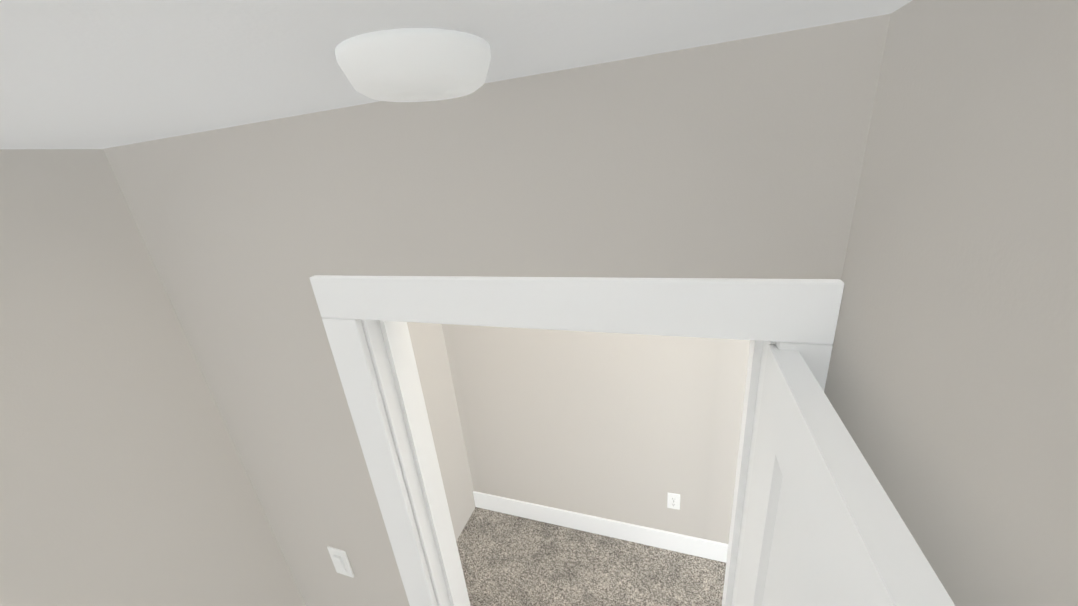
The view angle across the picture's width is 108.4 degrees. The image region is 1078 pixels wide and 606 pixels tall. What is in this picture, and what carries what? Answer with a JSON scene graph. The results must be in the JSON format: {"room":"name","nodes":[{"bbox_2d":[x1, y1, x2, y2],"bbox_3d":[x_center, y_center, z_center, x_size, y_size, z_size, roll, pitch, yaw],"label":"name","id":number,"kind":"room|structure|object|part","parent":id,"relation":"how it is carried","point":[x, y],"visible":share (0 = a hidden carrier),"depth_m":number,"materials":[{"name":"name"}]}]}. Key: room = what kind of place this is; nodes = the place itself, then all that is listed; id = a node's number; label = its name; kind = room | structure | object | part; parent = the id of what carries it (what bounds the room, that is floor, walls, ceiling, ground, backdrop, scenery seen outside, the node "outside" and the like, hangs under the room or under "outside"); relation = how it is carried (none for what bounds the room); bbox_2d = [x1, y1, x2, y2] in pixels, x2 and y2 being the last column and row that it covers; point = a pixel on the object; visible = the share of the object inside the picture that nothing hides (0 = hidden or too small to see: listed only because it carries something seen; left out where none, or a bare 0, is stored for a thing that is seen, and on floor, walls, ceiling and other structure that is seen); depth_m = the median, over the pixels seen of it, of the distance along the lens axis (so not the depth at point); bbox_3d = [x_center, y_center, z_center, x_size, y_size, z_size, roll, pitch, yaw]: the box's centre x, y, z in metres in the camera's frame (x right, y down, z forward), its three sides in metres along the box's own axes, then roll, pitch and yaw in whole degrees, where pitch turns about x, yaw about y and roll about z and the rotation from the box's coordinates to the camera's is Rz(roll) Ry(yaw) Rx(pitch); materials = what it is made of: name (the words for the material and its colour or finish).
{"room":"walk-in closet","nodes":[
{"label":"walk-in closet","id":0,"kind":"room"},
{"bbox_2d":[0,149,305,605],"bbox_3d":[-1.034,0.873,1.113,0.120,2.440,0.510,2,21,19],"label":"wall","id":1,"kind":"structure","parent":0,"point":[125,480],"depth_m":0.91,"materials":[{"name":"paint"}]},
{"bbox_2d":[407,322,475,540],"bbox_3d":[-0.800,0.540,1.956,0.120,2.440,1.120,2,21,19],"label":"wall","id":2,"kind":"structure","parent":0,"point":[431,359],"depth_m":2.41,"materials":[{"name":"paint"}]},
{"bbox_2d":[0,0,911,148],"bbox_3d":[-1.492,0.368,-1.085,5.426,0.100,7.030,2,21,19],"label":"ceiling","id":3,"kind":"structure","parent":0,"point":[89,74],"depth_m":0.37,"materials":[{"name":"paint"}]},
{"bbox_2d":[335,28,490,101],"bbox_3d":[-0.124,-0.237,0.405,0.152,0.041,0.152,2,21,19],"label":"ceiling light","id":4,"kind":"object","parent":3,"relation":"attached to","point":[412,64],"visible":1,"depth_m":0.35,"materials":[{"name":"white glass"}]},
{"bbox_2d":[103,24,829,605],"bbox_3d":[-1.339,0.749,1.529,3.801,2.440,0.120,2,21,19],"label":"wall","id":5,"kind":"structure","parent":0,"point":[694,162],"depth_m":0.68,"materials":[{"name":"paint"}]},
{"bbox_2d":[327,546,353,577],"bbox_3d":[-0.629,0.823,1.232,0.070,0.115,0.010,2,21,19],"label":"light switch","id":6,"kind":"object","parent":5,"relation":"attached to","point":[340,553],"depth_m":1.22,"materials":[{"name":"white plastic"}]},
{"bbox_3d":[-0.630,0.824,1.229,0.033,0.066,0.004,2,21,19],"label":"rocker light switch on the back wall","id":7,"kind":"part","parent":6,"relation":"part of","materials":[{"name":"white plastic"}]},
{"bbox_2d":[379,321,461,605],"bbox_3d":[-0.257,0.970,1.230,0.012,2.040,0.035,2,21,19],"label":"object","id":8,"kind":"object","parent":5,"relation":"attached to","point":[397,362],"visible":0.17,"depth_m":1.01,"materials":[{"name":"white paint"}]},
{"bbox_2d":[310,275,843,605],"bbox_3d":[0.081,0.932,1.098,0.934,2.140,0.156,2,21,19],"label":"door frame","id":9,"kind":"structure","parent":5,"relation":"attached to","point":[792,310],"depth_m":0.72,"materials":[{"name":"white paint"}]},
{"bbox_2d":[456,507,725,605],"bbox_3d":[-1.264,2.742,-0.210,5.426,0.100,7.030,2,21,19],"label":"floor","id":10,"kind":"structure","parent":0,"point":[508,560],"depth_m":2.33,"materials":[{"name":"carpet"}]},
{"bbox_2d":[442,324,749,543],"bbox_3d":[-0.240,0.331,2.377,5.306,2.440,0.120,2,21,19],"label":"wall","id":11,"kind":"structure","parent":0,"point":[635,429],"depth_m":2.25,"materials":[{"name":"paint"}]},
{"bbox_2d":[473,491,727,562],"bbox_3d":[0.885,1.462,2.355,2.860,0.140,0.016,2,21,19],"label":"baseboard","id":12,"kind":"structure","parent":11,"relation":"attached to","point":[694,546],"depth_m":2.50,"materials":[{"name":"white paint"}]},
{"bbox_2d":[667,492,679,509],"bbox_3d":[0.787,1.159,2.272,0.070,0.115,0.009,2,21,19],"label":"outlet","id":13,"kind":"object","parent":11,"relation":"attached to","point":[673,500],"visible":1,"depth_m":2.27,"materials":[{"name":"white plastic"}]},
{"bbox_2d":[794,14,890,279],"bbox_3d":[0.484,0.805,0.903,0.055,2.440,0.120,2,21,19],"label":"wall","id":14,"kind":"structure","parent":0,"point":[853,59],"depth_m":0.47,"materials":[{"name":"paint"}]},
{"bbox_2d":[722,340,762,605],"bbox_3d":[0.450,0.991,0.987,0.012,2.040,0.035,2,21,19],"label":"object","id":15,"kind":"object","parent":14,"relation":"attached to","point":[753,372],"depth_m":0.72,"materials":[{"name":"white paint"}]},
{"bbox_2d":[735,344,954,605],"bbox_3d":[0.337,1.141,0.595,0.171,2.025,0.765,2,21,18],"label":"hall door","id":16,"kind":"structure","parent":14,"relation":"in","point":[825,525],"depth_m":0.41,"materials":[{"name":"white paint"}]},
{"bbox_2d":[824,0,1077,605],"bbox_3d":[-0.321,1.813,-1.623,0.120,2.440,5.790,2,21,19],"label":"wall","id":17,"kind":"structure","parent":0,"point":[951,389],"depth_m":0.29,"materials":[{"name":"paint"}]}
]}

